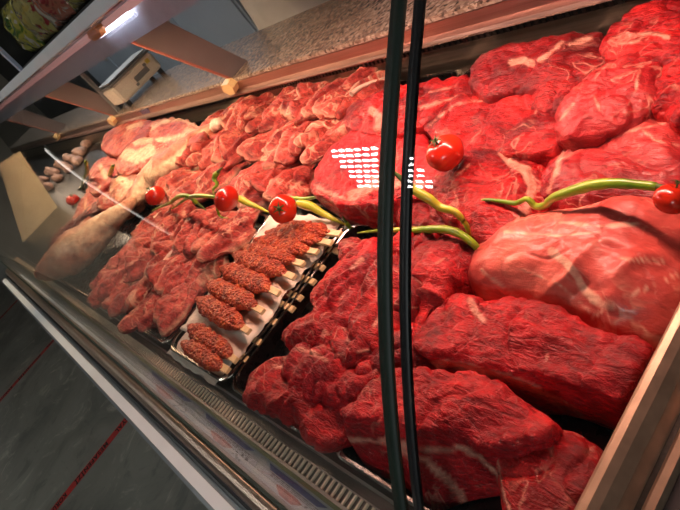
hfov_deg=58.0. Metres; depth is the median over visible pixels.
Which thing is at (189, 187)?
lamb chop
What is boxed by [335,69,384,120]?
lamb chop
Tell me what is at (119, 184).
lamb piece
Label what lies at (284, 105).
lamb chop
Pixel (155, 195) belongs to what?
tomato
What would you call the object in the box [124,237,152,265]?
lamb chop
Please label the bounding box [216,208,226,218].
chili pepper
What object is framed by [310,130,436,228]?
beef cut
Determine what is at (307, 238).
minced kebab
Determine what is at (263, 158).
lamb chop
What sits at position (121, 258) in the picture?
lamb chop
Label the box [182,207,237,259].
lamb chop
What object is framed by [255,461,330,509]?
strip
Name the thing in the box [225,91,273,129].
lamb chop
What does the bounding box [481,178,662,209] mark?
chili pepper
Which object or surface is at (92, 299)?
lamb chop
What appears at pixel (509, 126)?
beef cut
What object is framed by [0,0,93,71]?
shelf
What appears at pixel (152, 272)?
lamb chop
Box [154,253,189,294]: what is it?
lamb chop
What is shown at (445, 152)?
tomato
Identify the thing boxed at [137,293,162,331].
lamb chop
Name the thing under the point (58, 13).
packet
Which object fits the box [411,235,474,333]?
beef chunk
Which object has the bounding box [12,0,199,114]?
lamp
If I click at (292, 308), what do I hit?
minced kebab
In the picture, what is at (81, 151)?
piece
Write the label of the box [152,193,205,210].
chili pepper
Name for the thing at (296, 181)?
lamb chop
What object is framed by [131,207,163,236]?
lamb chop
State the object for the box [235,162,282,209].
lamb chop
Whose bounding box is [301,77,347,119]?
lamb chop
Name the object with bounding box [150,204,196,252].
lamb chop
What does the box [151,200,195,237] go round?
lamb chop
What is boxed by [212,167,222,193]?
chili pepper
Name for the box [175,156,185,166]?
lamb chop
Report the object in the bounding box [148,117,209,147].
lamb piece
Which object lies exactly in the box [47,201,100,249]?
lamb piece
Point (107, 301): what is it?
lamb chop
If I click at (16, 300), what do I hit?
tape
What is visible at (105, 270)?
lamb chop
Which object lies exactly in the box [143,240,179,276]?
lamb chop
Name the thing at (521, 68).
beef cut
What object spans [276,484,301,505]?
picture
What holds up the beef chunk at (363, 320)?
on the tray at (271, 345)
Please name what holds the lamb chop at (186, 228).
on the tray at (154, 333)
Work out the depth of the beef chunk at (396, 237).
0.94 m
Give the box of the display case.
[0,0,679,509]
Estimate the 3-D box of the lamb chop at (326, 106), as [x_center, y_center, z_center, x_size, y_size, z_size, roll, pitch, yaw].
[0.029,-0.424,1.596,0.231,0.086,0.101,-50,30,-13]
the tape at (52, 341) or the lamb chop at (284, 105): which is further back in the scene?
the tape at (52, 341)
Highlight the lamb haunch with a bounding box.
[126,117,221,208]
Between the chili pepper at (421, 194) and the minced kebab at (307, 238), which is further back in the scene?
the minced kebab at (307, 238)
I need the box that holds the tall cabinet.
[87,0,258,84]
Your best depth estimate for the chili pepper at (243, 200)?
1.41 m
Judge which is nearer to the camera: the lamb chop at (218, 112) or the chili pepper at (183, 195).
the chili pepper at (183, 195)
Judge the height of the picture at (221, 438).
0.001 m
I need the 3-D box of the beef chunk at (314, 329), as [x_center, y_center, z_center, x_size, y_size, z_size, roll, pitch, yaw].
[-0.015,0.134,0.959,0.215,0.089,0.092,10,58,54]
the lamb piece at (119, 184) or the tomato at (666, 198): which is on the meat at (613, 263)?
the tomato at (666, 198)
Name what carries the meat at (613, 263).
on the tray at (599, 435)
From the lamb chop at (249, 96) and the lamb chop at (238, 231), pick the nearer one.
the lamb chop at (238, 231)
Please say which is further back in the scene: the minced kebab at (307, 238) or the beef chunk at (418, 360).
the minced kebab at (307, 238)
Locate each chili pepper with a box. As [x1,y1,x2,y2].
[80,160,88,188]
[107,164,114,175]
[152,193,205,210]
[171,193,214,208]
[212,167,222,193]
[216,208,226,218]
[238,195,268,212]
[290,196,315,199]
[294,199,346,226]
[342,216,351,228]
[357,225,479,249]
[395,171,471,236]
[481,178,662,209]
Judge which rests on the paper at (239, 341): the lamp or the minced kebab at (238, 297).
the minced kebab at (238, 297)
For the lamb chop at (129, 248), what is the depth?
1.84 m
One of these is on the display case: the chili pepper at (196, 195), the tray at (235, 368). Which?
the tray at (235, 368)
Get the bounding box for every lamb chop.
[86,269,116,308]
[89,261,116,289]
[96,264,127,300]
[101,281,135,308]
[106,240,129,268]
[107,280,139,316]
[117,237,132,267]
[117,292,153,333]
[123,245,134,256]
[123,248,154,282]
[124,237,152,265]
[125,275,153,308]
[128,205,172,247]
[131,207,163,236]
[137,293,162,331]
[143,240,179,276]
[145,254,177,292]
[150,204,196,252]
[151,198,189,234]
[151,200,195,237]
[153,282,204,336]
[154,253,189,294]
[155,166,187,204]
[156,254,196,295]
[163,166,202,194]
[166,170,203,198]
[166,173,191,188]
[169,163,215,205]
[170,204,214,256]
[172,207,222,253]
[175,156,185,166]
[180,147,191,164]
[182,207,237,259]
[184,254,229,296]
[185,135,216,167]
[190,132,217,152]
[191,210,237,253]
[194,160,250,201]
[196,207,261,263]
[198,96,247,133]
[198,140,213,169]
[202,109,224,124]
[211,129,244,163]
[213,125,241,150]
[219,95,255,131]
[219,131,258,169]
[220,105,235,131]
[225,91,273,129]
[227,161,262,206]
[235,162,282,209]
[236,97,272,129]
[236,120,288,162]
[240,166,286,212]
[244,96,276,120]
[245,85,294,133]
[250,159,301,193]
[258,88,295,133]
[260,118,294,161]
[262,119,312,169]
[262,164,314,202]
[273,118,318,166]
[280,93,297,120]
[285,78,341,119]
[288,118,329,155]
[289,95,312,124]
[293,119,338,147]
[300,114,347,165]
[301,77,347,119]
[312,65,377,118]
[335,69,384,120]
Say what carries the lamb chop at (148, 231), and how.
on the tray
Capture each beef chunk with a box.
[242,356,351,452]
[280,341,347,410]
[281,310,349,362]
[310,237,376,327]
[335,360,379,403]
[337,237,365,259]
[344,335,378,369]
[347,253,399,351]
[370,330,435,372]
[393,231,448,254]
[393,233,436,321]
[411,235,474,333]
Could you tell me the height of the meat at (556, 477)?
0.075 m
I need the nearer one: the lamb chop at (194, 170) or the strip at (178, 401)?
the strip at (178, 401)
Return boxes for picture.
[156,385,172,399]
[211,430,231,447]
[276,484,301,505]
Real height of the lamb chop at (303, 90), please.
0.091 m
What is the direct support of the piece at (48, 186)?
on the display case
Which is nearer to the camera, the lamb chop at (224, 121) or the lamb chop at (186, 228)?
the lamb chop at (186, 228)
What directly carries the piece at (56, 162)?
on the display case
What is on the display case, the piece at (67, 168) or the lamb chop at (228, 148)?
the piece at (67, 168)
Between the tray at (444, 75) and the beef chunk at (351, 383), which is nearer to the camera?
the beef chunk at (351, 383)
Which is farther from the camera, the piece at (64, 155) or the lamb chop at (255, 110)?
the piece at (64, 155)
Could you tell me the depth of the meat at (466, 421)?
0.66 m
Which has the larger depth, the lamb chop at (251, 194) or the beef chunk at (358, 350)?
the lamb chop at (251, 194)
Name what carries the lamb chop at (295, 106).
on the tray
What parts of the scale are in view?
weighing plate, trim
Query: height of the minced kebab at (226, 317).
0.028 m
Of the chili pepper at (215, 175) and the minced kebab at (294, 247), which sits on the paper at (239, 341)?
the minced kebab at (294, 247)
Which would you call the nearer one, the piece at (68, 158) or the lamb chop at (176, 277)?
the lamb chop at (176, 277)
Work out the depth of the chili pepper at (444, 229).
0.87 m
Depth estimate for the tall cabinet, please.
4.87 m
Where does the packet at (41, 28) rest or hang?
on the shelf at (10, 49)
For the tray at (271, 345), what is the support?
on the display case
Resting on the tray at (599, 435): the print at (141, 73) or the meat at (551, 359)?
the meat at (551, 359)
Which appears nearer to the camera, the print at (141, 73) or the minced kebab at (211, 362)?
the minced kebab at (211, 362)
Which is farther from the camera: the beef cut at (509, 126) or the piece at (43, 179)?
the piece at (43, 179)
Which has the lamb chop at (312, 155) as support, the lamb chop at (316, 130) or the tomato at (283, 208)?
the lamb chop at (316, 130)
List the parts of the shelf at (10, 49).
panel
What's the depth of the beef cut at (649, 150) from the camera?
0.76 m
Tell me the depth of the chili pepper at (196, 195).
1.54 m
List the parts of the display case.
glass, bracket plate, glass, bracket plate, post, panel, bracket plate, panel, frame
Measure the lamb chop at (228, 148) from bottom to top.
0.090 m
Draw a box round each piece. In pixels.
[38,176,48,184]
[43,182,53,190]
[44,167,51,175]
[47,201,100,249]
[48,168,59,175]
[51,173,62,181]
[53,160,59,168]
[57,160,68,168]
[62,153,68,160]
[62,164,72,172]
[66,154,73,162]
[71,147,78,155]
[71,155,82,165]
[72,188,98,226]
[75,146,87,156]
[80,139,91,147]
[87,156,117,196]
[96,191,136,220]
[101,119,151,158]
[108,174,146,214]
[115,137,166,176]
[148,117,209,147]
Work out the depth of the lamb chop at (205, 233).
1.53 m
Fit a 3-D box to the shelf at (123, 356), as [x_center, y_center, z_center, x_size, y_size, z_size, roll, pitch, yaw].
[-0.660,0.240,1.716,4.300,0.016,0.037,10,58,54]
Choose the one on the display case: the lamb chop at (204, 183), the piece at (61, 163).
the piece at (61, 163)
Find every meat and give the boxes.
[339,366,563,509]
[413,293,654,429]
[468,195,679,350]
[496,430,603,509]
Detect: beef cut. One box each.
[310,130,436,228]
[344,74,472,141]
[396,201,444,235]
[424,93,562,166]
[429,144,549,243]
[468,31,605,103]
[531,80,578,117]
[540,118,679,209]
[553,53,662,151]
[599,0,679,65]
[651,58,679,134]
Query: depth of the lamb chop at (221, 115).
2.19 m
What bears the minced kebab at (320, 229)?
on the paper at (239, 341)
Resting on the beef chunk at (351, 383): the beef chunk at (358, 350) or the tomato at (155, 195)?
the beef chunk at (358, 350)
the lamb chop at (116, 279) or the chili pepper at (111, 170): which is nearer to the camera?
the lamb chop at (116, 279)
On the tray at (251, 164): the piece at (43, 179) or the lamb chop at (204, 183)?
the lamb chop at (204, 183)
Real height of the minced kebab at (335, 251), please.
0.022 m
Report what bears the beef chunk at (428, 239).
on the tray at (599, 435)
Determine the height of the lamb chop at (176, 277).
0.080 m
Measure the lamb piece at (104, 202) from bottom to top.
0.093 m
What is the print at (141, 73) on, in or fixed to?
attached to the scale
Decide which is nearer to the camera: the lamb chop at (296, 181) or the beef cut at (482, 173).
the beef cut at (482, 173)
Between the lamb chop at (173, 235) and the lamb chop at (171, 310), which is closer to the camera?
the lamb chop at (171, 310)
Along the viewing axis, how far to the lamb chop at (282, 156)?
1.57 m
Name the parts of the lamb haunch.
bone knob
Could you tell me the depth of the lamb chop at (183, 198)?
1.86 m
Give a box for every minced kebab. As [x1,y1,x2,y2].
[180,339,230,374]
[187,323,239,363]
[195,295,251,334]
[206,278,265,314]
[219,262,281,296]
[232,250,296,280]
[242,242,305,267]
[251,336,261,345]
[253,233,319,255]
[264,226,333,246]
[277,220,342,237]
[278,299,295,312]
[282,289,303,301]
[299,273,316,285]
[310,262,325,271]
[323,246,337,254]
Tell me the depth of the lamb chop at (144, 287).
1.56 m
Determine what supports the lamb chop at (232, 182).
on the tray
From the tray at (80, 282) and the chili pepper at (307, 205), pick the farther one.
the tray at (80, 282)
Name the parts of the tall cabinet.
door, door, door, door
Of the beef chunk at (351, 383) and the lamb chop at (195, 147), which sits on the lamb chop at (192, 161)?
the lamb chop at (195, 147)
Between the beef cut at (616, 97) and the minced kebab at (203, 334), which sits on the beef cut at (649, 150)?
the beef cut at (616, 97)
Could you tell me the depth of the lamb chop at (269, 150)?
1.65 m
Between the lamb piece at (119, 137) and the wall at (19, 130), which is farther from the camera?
the wall at (19, 130)
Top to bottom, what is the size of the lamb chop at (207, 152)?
0.081 m
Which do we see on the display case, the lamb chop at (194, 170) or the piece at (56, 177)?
the piece at (56, 177)
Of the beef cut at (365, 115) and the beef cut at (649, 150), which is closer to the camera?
the beef cut at (649, 150)
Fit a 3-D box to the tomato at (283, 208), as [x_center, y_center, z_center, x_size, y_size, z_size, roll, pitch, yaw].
[-0.118,-0.094,1.262,0.056,0.057,0.057,-2,49,49]
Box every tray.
[59,202,162,297]
[77,120,204,192]
[127,213,268,344]
[170,224,343,382]
[205,163,253,202]
[232,224,396,432]
[297,69,461,210]
[336,414,613,509]
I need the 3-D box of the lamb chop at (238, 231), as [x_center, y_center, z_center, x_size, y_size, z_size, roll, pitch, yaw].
[-0.261,-0.053,1.482,0.101,0.084,0.232,-8,44,45]
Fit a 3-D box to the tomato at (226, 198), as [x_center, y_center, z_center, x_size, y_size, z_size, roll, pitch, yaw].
[-0.251,-0.125,1.356,0.057,0.056,0.058,-30,32,21]
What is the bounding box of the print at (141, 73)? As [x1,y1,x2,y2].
[134,66,149,81]
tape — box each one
[0,300,17,318]
[0,340,53,401]
[51,418,127,509]
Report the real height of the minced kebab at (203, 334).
0.024 m
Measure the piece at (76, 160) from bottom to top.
0.054 m
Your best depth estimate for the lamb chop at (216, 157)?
1.93 m
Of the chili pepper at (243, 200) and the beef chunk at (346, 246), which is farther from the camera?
the chili pepper at (243, 200)
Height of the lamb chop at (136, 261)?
0.104 m
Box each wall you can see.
[0,54,100,118]
[0,74,47,155]
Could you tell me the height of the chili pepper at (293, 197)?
0.023 m
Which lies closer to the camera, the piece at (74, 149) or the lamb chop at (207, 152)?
the lamb chop at (207, 152)
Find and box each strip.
[142,370,197,419]
[193,411,261,473]
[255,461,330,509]
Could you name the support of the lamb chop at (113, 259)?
on the tray
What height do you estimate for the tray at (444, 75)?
0.028 m
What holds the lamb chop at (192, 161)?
on the tray at (251, 164)
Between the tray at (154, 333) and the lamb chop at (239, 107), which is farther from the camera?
the lamb chop at (239, 107)
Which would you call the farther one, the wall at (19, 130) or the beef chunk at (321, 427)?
the wall at (19, 130)
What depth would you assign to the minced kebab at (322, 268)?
1.18 m
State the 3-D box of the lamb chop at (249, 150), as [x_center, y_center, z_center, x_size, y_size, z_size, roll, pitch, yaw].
[-0.186,-0.338,1.759,0.226,0.098,0.101,-45,30,-4]
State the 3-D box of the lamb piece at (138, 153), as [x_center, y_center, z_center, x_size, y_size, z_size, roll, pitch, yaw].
[-0.811,-0.392,2.551,0.664,0.116,0.248,10,58,54]
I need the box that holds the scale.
[99,48,163,108]
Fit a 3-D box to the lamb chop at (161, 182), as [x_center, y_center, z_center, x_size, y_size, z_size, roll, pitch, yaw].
[-0.560,-0.252,2.095,0.195,0.079,0.099,-50,30,-13]
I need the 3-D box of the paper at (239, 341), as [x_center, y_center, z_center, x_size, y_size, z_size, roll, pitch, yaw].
[-0.171,0.046,1.283,0.280,0.024,0.356,10,58,54]
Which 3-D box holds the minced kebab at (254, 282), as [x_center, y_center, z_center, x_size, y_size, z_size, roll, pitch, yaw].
[-0.192,0.048,1.266,0.052,0.029,0.293,-51,31,-15]
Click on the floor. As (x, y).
(54, 420)
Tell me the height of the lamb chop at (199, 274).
0.058 m
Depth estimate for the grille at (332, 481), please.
1.02 m
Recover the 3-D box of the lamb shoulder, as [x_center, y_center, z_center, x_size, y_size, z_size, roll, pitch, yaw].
[-0.967,-0.028,2.256,0.620,0.136,0.204,-23,35,30]
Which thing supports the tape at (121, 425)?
on the floor
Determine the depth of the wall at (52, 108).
12.95 m
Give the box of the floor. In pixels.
[0,262,207,509]
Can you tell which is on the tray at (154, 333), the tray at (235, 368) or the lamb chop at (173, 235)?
the lamb chop at (173, 235)
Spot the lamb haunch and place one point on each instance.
(162, 162)
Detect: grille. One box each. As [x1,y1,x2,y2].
[35,264,393,509]
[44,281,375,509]
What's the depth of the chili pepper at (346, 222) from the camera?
1.20 m
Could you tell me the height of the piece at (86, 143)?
0.053 m
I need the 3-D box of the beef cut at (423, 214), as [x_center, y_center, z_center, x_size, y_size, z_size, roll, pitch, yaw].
[0.147,-0.060,1.032,0.100,0.076,0.182,-37,30,9]
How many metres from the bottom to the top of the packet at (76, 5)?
0.169 m
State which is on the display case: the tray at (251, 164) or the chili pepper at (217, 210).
the tray at (251, 164)
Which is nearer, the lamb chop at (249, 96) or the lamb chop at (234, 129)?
the lamb chop at (234, 129)
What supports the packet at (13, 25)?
on the shelf at (10, 49)
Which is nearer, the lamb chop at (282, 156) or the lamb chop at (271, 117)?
the lamb chop at (282, 156)
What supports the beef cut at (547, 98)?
on the tray
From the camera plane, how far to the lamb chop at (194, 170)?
2.08 m
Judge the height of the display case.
1.412 m
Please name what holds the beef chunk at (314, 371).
on the beef chunk at (321, 427)
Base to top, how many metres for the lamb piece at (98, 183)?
0.102 m
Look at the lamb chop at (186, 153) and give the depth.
2.12 m
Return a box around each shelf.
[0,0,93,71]
[42,290,333,509]
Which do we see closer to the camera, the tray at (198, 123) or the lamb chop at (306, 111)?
the lamb chop at (306, 111)
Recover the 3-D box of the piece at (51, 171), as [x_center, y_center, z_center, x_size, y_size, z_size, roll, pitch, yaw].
[-2.030,-0.590,4.338,0.197,0.059,0.061,10,58,54]
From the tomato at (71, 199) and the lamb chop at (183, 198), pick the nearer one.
the lamb chop at (183, 198)
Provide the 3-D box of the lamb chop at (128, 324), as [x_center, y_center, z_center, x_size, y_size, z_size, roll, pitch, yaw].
[-0.452,0.115,1.520,0.102,0.085,0.231,-2,48,49]
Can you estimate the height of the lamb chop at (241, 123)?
0.078 m
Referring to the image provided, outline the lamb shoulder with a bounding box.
[35,197,137,280]
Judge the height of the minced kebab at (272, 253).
0.028 m
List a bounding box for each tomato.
[66,194,79,205]
[145,186,164,204]
[213,186,238,211]
[268,194,296,223]
[425,134,463,171]
[652,179,679,214]
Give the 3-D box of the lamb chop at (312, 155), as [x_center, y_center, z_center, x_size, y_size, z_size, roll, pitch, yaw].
[-0.003,-0.287,1.469,0.111,0.079,0.244,7,56,53]
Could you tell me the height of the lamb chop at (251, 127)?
0.075 m
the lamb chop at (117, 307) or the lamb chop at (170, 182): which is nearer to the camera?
the lamb chop at (117, 307)
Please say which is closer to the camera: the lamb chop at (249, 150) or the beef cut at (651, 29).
the beef cut at (651, 29)
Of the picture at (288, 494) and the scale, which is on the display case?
the scale
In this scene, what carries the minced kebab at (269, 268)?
on the paper at (239, 341)
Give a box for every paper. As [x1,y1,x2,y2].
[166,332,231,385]
[180,214,339,357]
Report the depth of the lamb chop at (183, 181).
1.96 m
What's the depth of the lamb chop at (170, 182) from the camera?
1.99 m
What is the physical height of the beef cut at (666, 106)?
0.128 m
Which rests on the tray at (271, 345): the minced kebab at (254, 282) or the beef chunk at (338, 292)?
the beef chunk at (338, 292)
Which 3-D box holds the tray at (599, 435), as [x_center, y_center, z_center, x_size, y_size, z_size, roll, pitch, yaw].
[0.210,0.143,0.750,0.370,0.028,0.395,10,58,54]
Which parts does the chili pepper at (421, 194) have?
stem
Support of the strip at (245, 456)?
on the display case
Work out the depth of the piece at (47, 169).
4.55 m
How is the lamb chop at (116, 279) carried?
on the tray
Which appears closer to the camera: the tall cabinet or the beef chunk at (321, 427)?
the beef chunk at (321, 427)
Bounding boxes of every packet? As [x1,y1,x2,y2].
[0,0,45,53]
[11,0,59,42]
[31,0,75,30]
[65,0,88,12]
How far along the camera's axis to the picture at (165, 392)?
1.29 m
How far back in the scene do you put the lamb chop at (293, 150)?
1.54 m
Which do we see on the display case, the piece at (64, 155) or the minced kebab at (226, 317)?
the piece at (64, 155)
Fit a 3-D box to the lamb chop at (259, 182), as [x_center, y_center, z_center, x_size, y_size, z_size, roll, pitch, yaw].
[-0.150,-0.205,1.541,0.088,0.111,0.242,-19,37,36]
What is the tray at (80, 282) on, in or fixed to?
on the display case

